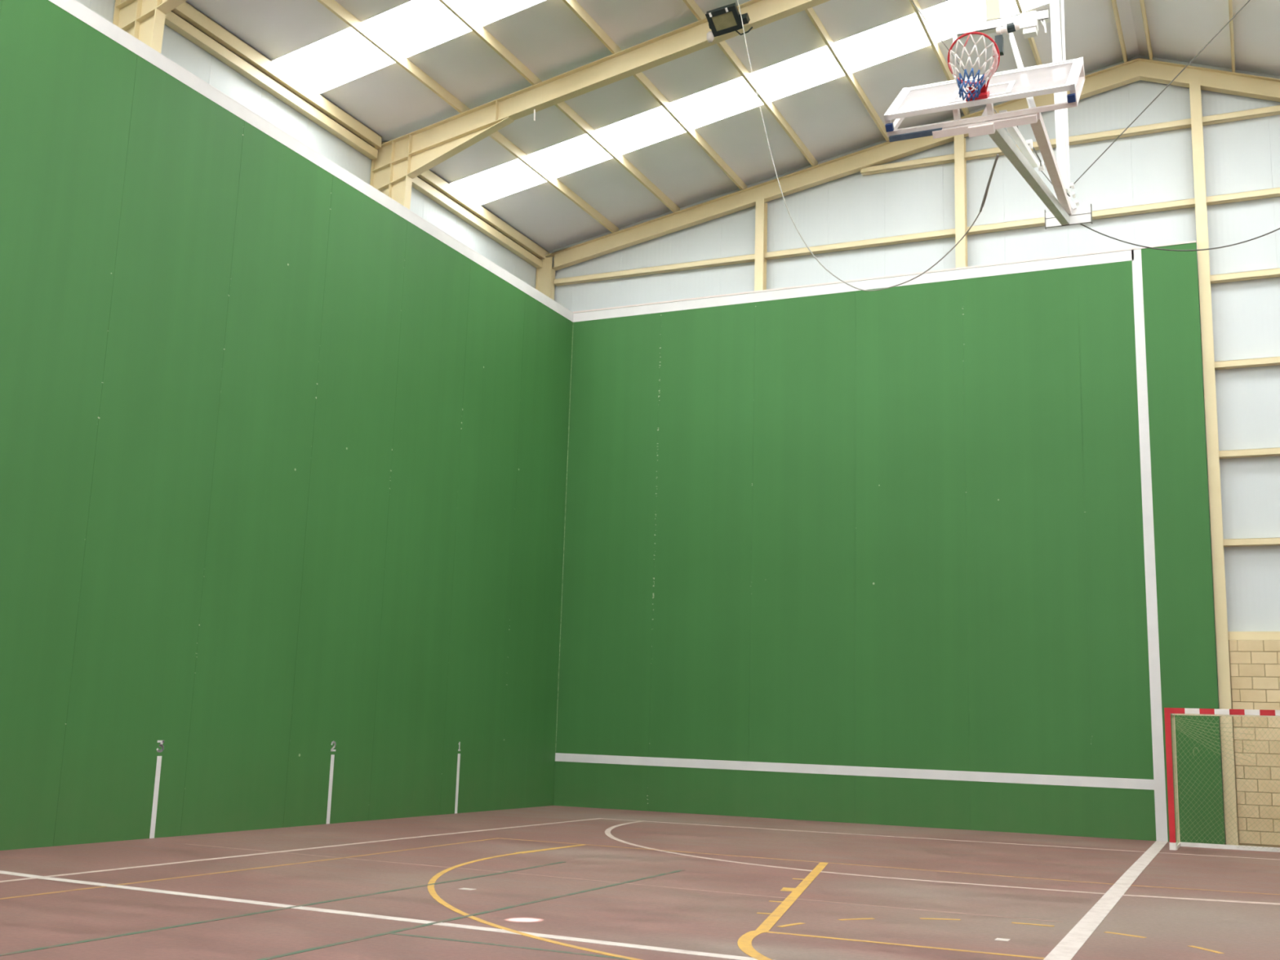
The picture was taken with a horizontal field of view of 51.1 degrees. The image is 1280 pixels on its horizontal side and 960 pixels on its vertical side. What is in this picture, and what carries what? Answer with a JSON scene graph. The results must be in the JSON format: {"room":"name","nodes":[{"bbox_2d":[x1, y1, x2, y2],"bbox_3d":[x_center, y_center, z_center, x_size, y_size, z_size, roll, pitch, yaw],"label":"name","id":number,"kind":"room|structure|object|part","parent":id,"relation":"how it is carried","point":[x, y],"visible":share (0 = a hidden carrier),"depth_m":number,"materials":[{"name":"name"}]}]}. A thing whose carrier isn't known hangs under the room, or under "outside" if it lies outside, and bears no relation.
{"room":"sports hall","nodes":[
{"label":"sports hall","id":0,"kind":"room"},
{"bbox_2d":[0,0,573,850],"bbox_3d":[-9.030,-1.778,10.560,0.189,9.802,35.890,-3,-12,25],"label":"wall","id":1,"kind":"structure","parent":0,"point":[283,453],"depth_m":18.10,"materials":[{"name":"green paint"}]},
{"bbox_3d":[-6.920,-0.872,15.058,0.160,9.790,1.967,-3,-12,25],"label":"wall panel","id":2,"kind":"part","parent":1,"relation":"part of","materials":[{"name":"green paint"}]},
{"bbox_3d":[-6.098,-0.521,16.814,0.160,9.790,1.967,-3,-12,25],"label":"wall panel","id":3,"kind":"part","parent":1,"relation":"part of","materials":[{"name":"green paint"}]},
{"bbox_3d":[-5.277,-0.170,18.570,0.160,9.790,1.967,-3,-12,25],"label":"wall panel","id":4,"kind":"part","parent":1,"relation":"part of","materials":[{"name":"green paint"}]},
{"bbox_3d":[-4.455,0.181,20.326,0.160,9.790,1.967,-3,-12,25],"label":"wall panel","id":5,"kind":"part","parent":1,"relation":"part of","materials":[{"name":"green paint"}]},
{"bbox_3d":[-3.634,0.532,22.081,0.160,9.790,1.967,-3,-12,25],"label":"wall panel","id":6,"kind":"part","parent":1,"relation":"part of","materials":[{"name":"green paint"}]},
{"bbox_3d":[-2.812,0.883,23.837,0.160,9.790,1.967,-3,-12,25],"label":"wall panel","id":7,"kind":"part","parent":1,"relation":"part of","materials":[{"name":"green paint"}]},
{"bbox_3d":[-1.972,1.242,25.634,0.160,9.790,2.058,-3,-12,25],"label":"wall panel","id":8,"kind":"part","parent":1,"relation":"part of","materials":[{"name":"green paint"}]},
{"bbox_2d":[75,0,536,288],"bbox_3d":[-9.861,-2.477,11.173,0.120,11.350,36.440,-3,-12,25],"label":"wall","id":9,"kind":"structure","parent":0,"point":[177,48],"depth_m":21.26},
{"bbox_3d":[-7.562,-1.489,16.037,0.080,11.320,1.096,-3,-12,25],"label":"cladding panel","id":10,"kind":"part","parent":9,"relation":"part of","materials":[{"name":"white metal"}]},
{"bbox_3d":[-7.104,-1.293,17.018,0.080,11.320,1.096,-3,-12,25],"label":"cladding panel","id":11,"kind":"part","parent":9,"relation":"part of","materials":[{"name":"white metal"}]},
{"bbox_3d":[-6.645,-1.097,17.998,0.080,11.320,1.096,-3,-12,25],"label":"cladding panel","id":12,"kind":"part","parent":9,"relation":"part of","materials":[{"name":"white metal"}]},
{"bbox_3d":[-6.186,-0.901,18.979,0.080,11.320,1.096,-3,-12,25],"label":"cladding panel","id":13,"kind":"part","parent":9,"relation":"part of","materials":[{"name":"white metal"}]},
{"bbox_3d":[-5.728,-0.705,19.959,0.080,11.320,1.096,-3,-12,25],"label":"cladding panel","id":14,"kind":"part","parent":9,"relation":"part of","materials":[{"name":"white metal"}]},
{"bbox_3d":[-5.269,-0.509,20.939,0.080,11.320,1.096,-3,-12,25],"label":"cladding panel","id":15,"kind":"part","parent":9,"relation":"part of","materials":[{"name":"white metal"}]},
{"bbox_3d":[-4.810,-0.313,21.920,0.080,11.320,1.096,-3,-12,25],"label":"cladding panel","id":16,"kind":"part","parent":9,"relation":"part of","materials":[{"name":"white metal"}]},
{"bbox_3d":[-4.352,-0.117,22.900,0.080,11.320,1.096,-3,-12,25],"label":"cladding panel","id":17,"kind":"part","parent":9,"relation":"part of","materials":[{"name":"white metal"}]},
{"bbox_3d":[-3.893,0.079,23.881,0.080,11.320,1.096,-3,-12,25],"label":"cladding panel","id":18,"kind":"part","parent":9,"relation":"part of","materials":[{"name":"white metal"}]},
{"bbox_3d":[-3.434,0.275,24.861,0.080,11.320,1.096,-3,-12,25],"label":"cladding panel","id":19,"kind":"part","parent":9,"relation":"part of","materials":[{"name":"white metal"}]},
{"bbox_3d":[-2.976,0.471,25.841,0.080,11.320,1.096,-3,-12,25],"label":"cladding panel","id":20,"kind":"part","parent":9,"relation":"part of","materials":[{"name":"white metal"}]},
{"bbox_3d":[-2.517,0.667,26.822,0.080,11.320,1.096,-3,-12,25],"label":"cladding panel","id":21,"kind":"part","parent":9,"relation":"part of","materials":[{"name":"white metal"}]},
{"bbox_2d":[0,805,1279,959],"bbox_3d":[-1.315,2.671,6.067,19.740,0.123,36.900,-3,-12,25],"label":"floor","id":22,"kind":"structure","parent":0,"point":[548,882],"depth_m":12.34,"materials":[{"name":"red paint"}]},
{"bbox_2d":[112,0,186,53],"bbox_3d":[1.092,-2.750,13.374,17.950,13.348,0.170,-3,-12,25],"label":"frame","id":23,"kind":"object","parent":22,"relation":"on","point":[144,20],"visible":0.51,"depth_m":17.55,"materials":[{"name":"beige metal"}]},
{"bbox_2d":[369,0,830,209],"bbox_3d":[3.469,-1.734,18.454,17.950,13.348,0.170,-3,-12,25],"label":"roof beam","id":24,"kind":"structure","parent":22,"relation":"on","point":[399,160],"depth_m":21.76,"materials":[{"name":"beige metal"}]},
{"bbox_2d":[705,2,752,42],"bbox_3d":[1.306,-6.902,20.136,0.712,0.449,0.430,-3,-12,25],"label":"floodlight","id":25,"kind":"object","parent":24,"relation":"attached to","point":[726,19],"visible":0.92,"depth_m":20.10,"materials":[{"name":"black metal"}]},
{"bbox_3d":[1.268,-6.899,20.113,0.352,0.175,0.207,-3,-12,25],"label":"glass","id":26,"kind":"part","parent":25,"relation":"part of","materials":[{"name":"glass"}]},
{"bbox_2d":[884,0,1250,229],"bbox_3d":[4.903,-5.641,15.407,5.510,5.628,5.917,-3,-12,25],"label":"basketball hoop","id":27,"kind":"object","parent":24,"relation":"hanging from","point":[1058,77],"visible":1,"depth_m":13.41,"materials":[{"name":"metal"}]},
{"bbox_3d":[3.151,-3.763,12.733,0.264,0.245,0.203,-3,-12,25],"label":"net cord","id":28,"kind":"part","parent":27,"relation":"part of","materials":[{"name":"blue fabric"}]},
{"bbox_3d":[3.178,-4.006,12.749,0.288,0.394,0.393,7,-12,-28],"label":"net cord","id":29,"kind":"part","parent":27,"relation":"part of","materials":[{"name":"white fabric"}]},
{"bbox_3d":[3.400,-3.865,13.219,1.800,0.713,0.843,-3,-12,25],"label":"board frame","id":30,"kind":"part","parent":27,"relation":"part of","materials":[{"name":"white metal"}]},
{"bbox_3d":[3.400,-3.867,13.217,1.760,0.657,0.787,-3,-12,25],"label":"board panel","id":31,"kind":"part","parent":27,"relation":"part of","materials":[{"name":"plastic"}]},
{"bbox_3d":[3.424,-3.772,13.259,1.800,0.778,0.887,-3,-12,25],"label":"frame","id":32,"kind":"part","parent":27,"relation":"part of","materials":[{"name":"white metal"}]},
{"bbox_3d":[5.108,-6.222,18.405,0.112,0.130,0.124,-3,-12,25],"label":"motor","id":33,"kind":"part","parent":27,"relation":"part of","materials":[{"name":"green metal"}]},
{"bbox_3d":[4.449,-4.834,15.647,0.050,3.782,5.427,-1,-11,14],"label":"lifting rod","id":34,"kind":"part","parent":27,"relation":"part of","materials":[{"name":"white metal"}]},
{"bbox_3d":[4.515,-3.424,15.312,0.100,1.087,5.312,-3,-12,25],"label":"arm","id":35,"kind":"part","parent":27,"relation":"part of"},
{"bbox_3d":[4.720,-3.525,15.266,0.100,1.158,5.308,-2,-11,21],"label":"arm","id":36,"kind":"part","parent":27,"relation":"part of"},
{"bbox_3d":[5.690,-3.467,17.761,0.580,0.205,0.120,-3,-12,25],"label":"pivot plate","id":37,"kind":"part","parent":27,"relation":"part of","materials":[{"name":"white metal"}]},
{"bbox_2d":[535,57,1279,300],"bbox_3d":[5.888,-0.701,23.623,17.950,13.348,0.170,-3,-12,25],"label":"roof beam","id":38,"kind":"structure","parent":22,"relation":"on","point":[1266,88],"depth_m":25.52,"materials":[{"name":"beige metal"}]},
{"bbox_2d":[1164,707,1279,852],"bbox_3d":[9.331,4.363,19.314,3.165,2.030,0.945,-3,-12,25],"label":"goal","id":39,"kind":"object","parent":22,"relation":"on","point":[1168,712],"visible":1,"depth_m":19.76,"materials":[{"name":"red paint"}]},
{"bbox_3d":[8.144,4.522,20.337,0.045,1.960,0.045,-3,-12,25],"label":"post","id":40,"kind":"part","parent":39,"relation":"part of","materials":[{"name":"white metal"}]},
{"bbox_2d":[164,0,1279,268],"bbox_3d":[-1.426,-9.396,8.543,18.330,2.668,36.620,-3,-12,25],"label":"ceiling","id":41,"kind":"structure","parent":0,"point":[689,129],"depth_m":22.39,"materials":[{"name":"white"}]},
{"bbox_3d":[-1.306,-8.165,16.150,12.110,2.307,4.620,-3,-12,25],"label":"roof panel","id":42,"kind":"part","parent":41,"relation":"part of","materials":[{"name":"grey metal"}]},
{"bbox_3d":[0.935,-7.207,20.941,12.110,2.307,3.830,-3,-12,25],"label":"roof panel","id":43,"kind":"part","parent":41,"relation":"part of","materials":[{"name":"grey metal"}]},
{"bbox_3d":[2.791,-6.414,24.907,12.110,2.307,2.870,-3,-12,25],"label":"roof panel","id":44,"kind":"part","parent":41,"relation":"part of","materials":[{"name":"grey metal"}]},
{"bbox_2d":[737,0,999,291],"bbox_3d":[2.580,-4.997,17.038,0.332,5.855,5.854,7,-12,-27],"label":"cable","id":45,"kind":"object","parent":41,"relation":"hanging from","point":[997,155],"visible":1,"depth_m":16.05,"materials":[{"name":"black rubber"}]},
{"bbox_3d":[11.116,-6.833,21.096,6.220,2.371,2.870,-3,-12,25],"label":"roof panel","id":46,"kind":"part","parent":41,"relation":"part of","materials":[{"name":"grey metal"}]},
{"bbox_2d":[553,240,1225,844],"bbox_3d":[3.848,1.109,24.039,11.790,9.820,0.105,-3,-12,25],"label":"wall","id":47,"kind":"structure","parent":0,"point":[931,549],"depth_m":23.62,"materials":[{"name":"green paint"}]},
{"bbox_3d":[-0.596,1.364,26.064,1.967,9.790,0.080,-3,-12,25],"label":"wall panel","id":48,"kind":"part","parent":47,"relation":"part of","materials":[{"name":"green paint"}]},
{"bbox_3d":[1.193,1.267,25.247,1.967,9.790,0.080,-3,-12,25],"label":"wall panel","id":49,"kind":"part","parent":47,"relation":"part of","materials":[{"name":"green paint"}]},
{"bbox_3d":[2.983,1.170,24.429,1.967,9.790,0.080,-3,-12,25],"label":"wall panel","id":50,"kind":"part","parent":47,"relation":"part of","materials":[{"name":"green paint"}]},
{"bbox_3d":[4.773,1.073,23.611,1.967,9.790,0.080,-3,-12,25],"label":"wall panel","id":51,"kind":"part","parent":47,"relation":"part of","materials":[{"name":"green paint"}]},
{"bbox_3d":[6.562,0.976,22.793,1.967,9.790,0.080,-3,-12,25],"label":"wall panel","id":52,"kind":"part","parent":47,"relation":"part of","materials":[{"name":"green paint"}]},
{"bbox_3d":[8.329,0.880,21.985,1.917,9.790,0.080,-3,-12,25],"label":"wall panel","id":53,"kind":"part","parent":47,"relation":"part of","materials":[{"name":"green paint"}]},
{"bbox_2d":[548,55,1279,847],"bbox_3d":[5.933,-0.768,23.706,18.000,13.513,0.360,-3,-12,25],"label":"wall","id":54,"kind":"structure","parent":0,"point":[1202,166],"depth_m":23.30,"materials":[{"name":"white metal"}]},
{"bbox_3d":[-1.878,0.690,27.180,0.778,11.444,0.080,-3,-12,25],"label":"cladding panel","id":55,"kind":"part","parent":54,"relation":"part of","materials":[{"name":"white metal"}]},
{"bbox_3d":[-1.021,0.544,26.809,1.098,11.648,0.080,-3,-12,25],"label":"cladding panel","id":56,"kind":"part","parent":54,"relation":"part of","materials":[{"name":"white metal"}]},
{"bbox_3d":[-0.019,0.390,26.371,1.098,11.851,0.080,-3,-12,25],"label":"cladding panel","id":57,"kind":"part","parent":54,"relation":"part of","materials":[{"name":"white metal"}]},
{"bbox_3d":[0.983,0.236,25.933,1.098,12.054,0.080,-3,-12,25],"label":"cladding panel","id":58,"kind":"part","parent":54,"relation":"part of","materials":[{"name":"white metal"}]},
{"bbox_3d":[1.986,0.082,25.494,1.098,12.257,0.080,-3,-12,25],"label":"cladding panel","id":59,"kind":"part","parent":54,"relation":"part of","materials":[{"name":"white metal"}]},
{"bbox_3d":[2.207,0.286,25.148,0.176,11.742,0.200,-3,-12,25],"label":"post","id":60,"kind":"part","parent":54,"relation":"part of","materials":[{"name":"beige metal"}]},
{"bbox_3d":[2.988,-0.072,25.056,1.098,12.460,0.080,-3,-12,25],"label":"cladding panel","id":61,"kind":"part","parent":54,"relation":"part of","materials":[{"name":"white metal"}]},
{"bbox_3d":[3.990,-0.226,24.618,1.098,12.663,0.080,-3,-12,25],"label":"cladding panel","id":62,"kind":"part","parent":54,"relation":"part of","materials":[{"name":"white metal"}]},
{"bbox_3d":[4.992,-0.380,24.180,1.098,12.867,0.080,-3,-12,25],"label":"cladding panel","id":63,"kind":"part","parent":54,"relation":"part of","materials":[{"name":"white metal"}]},
{"bbox_3d":[5.729,-0.255,23.608,0.176,12.456,0.200,-3,-12,25],"label":"post","id":64,"kind":"part","parent":54,"relation":"part of","materials":[{"name":"beige metal"}]},
{"bbox_3d":[5.995,-0.534,23.742,1.098,13.070,0.080,-3,-12,25],"label":"cladding panel","id":65,"kind":"part","parent":54,"relation":"part of","materials":[{"name":"white metal"}]},
{"bbox_3d":[6.997,-0.688,23.304,1.098,13.273,0.080,-3,-12,25],"label":"cladding panel","id":66,"kind":"part","parent":54,"relation":"part of","materials":[{"name":"white metal"}]},
{"bbox_3d":[7.999,-0.842,22.866,1.098,13.476,0.080,-3,-12,25],"label":"cladding panel","id":67,"kind":"part","parent":54,"relation":"part of","materials":[{"name":"white metal"}]},
{"bbox_3d":[8.999,-0.914,22.412,1.098,13.513,0.080,-3,-12,25],"label":"cladding panel","id":68,"kind":"part","parent":54,"relation":"part of","materials":[{"name":"green paint"}]},
{"bbox_3d":[9.398,-0.578,21.956,0.176,12.711,0.200,-3,-12,25],"label":"post","id":69,"kind":"part","parent":54,"relation":"part of","materials":[{"name":"beige metal"}]},
{"bbox_3d":[10.041,-2.362,22.214,1.098,10.010,0.080,-3,-12,25],"label":"cladding panel","id":70,"kind":"part","parent":54,"relation":"part of","materials":[{"name":"white metal"}]},
{"bbox_3d":[11.034,-2.216,21.720,1.098,9.603,0.080,-3,-12,25],"label":"cladding panel","id":71,"kind":"part","parent":54,"relation":"part of","materials":[{"name":"white metal"}]},
{"bbox_2d":[1080,223,1279,251],"bbox_3d":[8.283,-4.625,16.779,5.610,3.362,0.017,-3,-12,25],"label":"cable","id":72,"kind":"object","parent":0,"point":[1080,224],"visible":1,"depth_m":17.08,"materials":[{"name":"rubber"}]}
]}

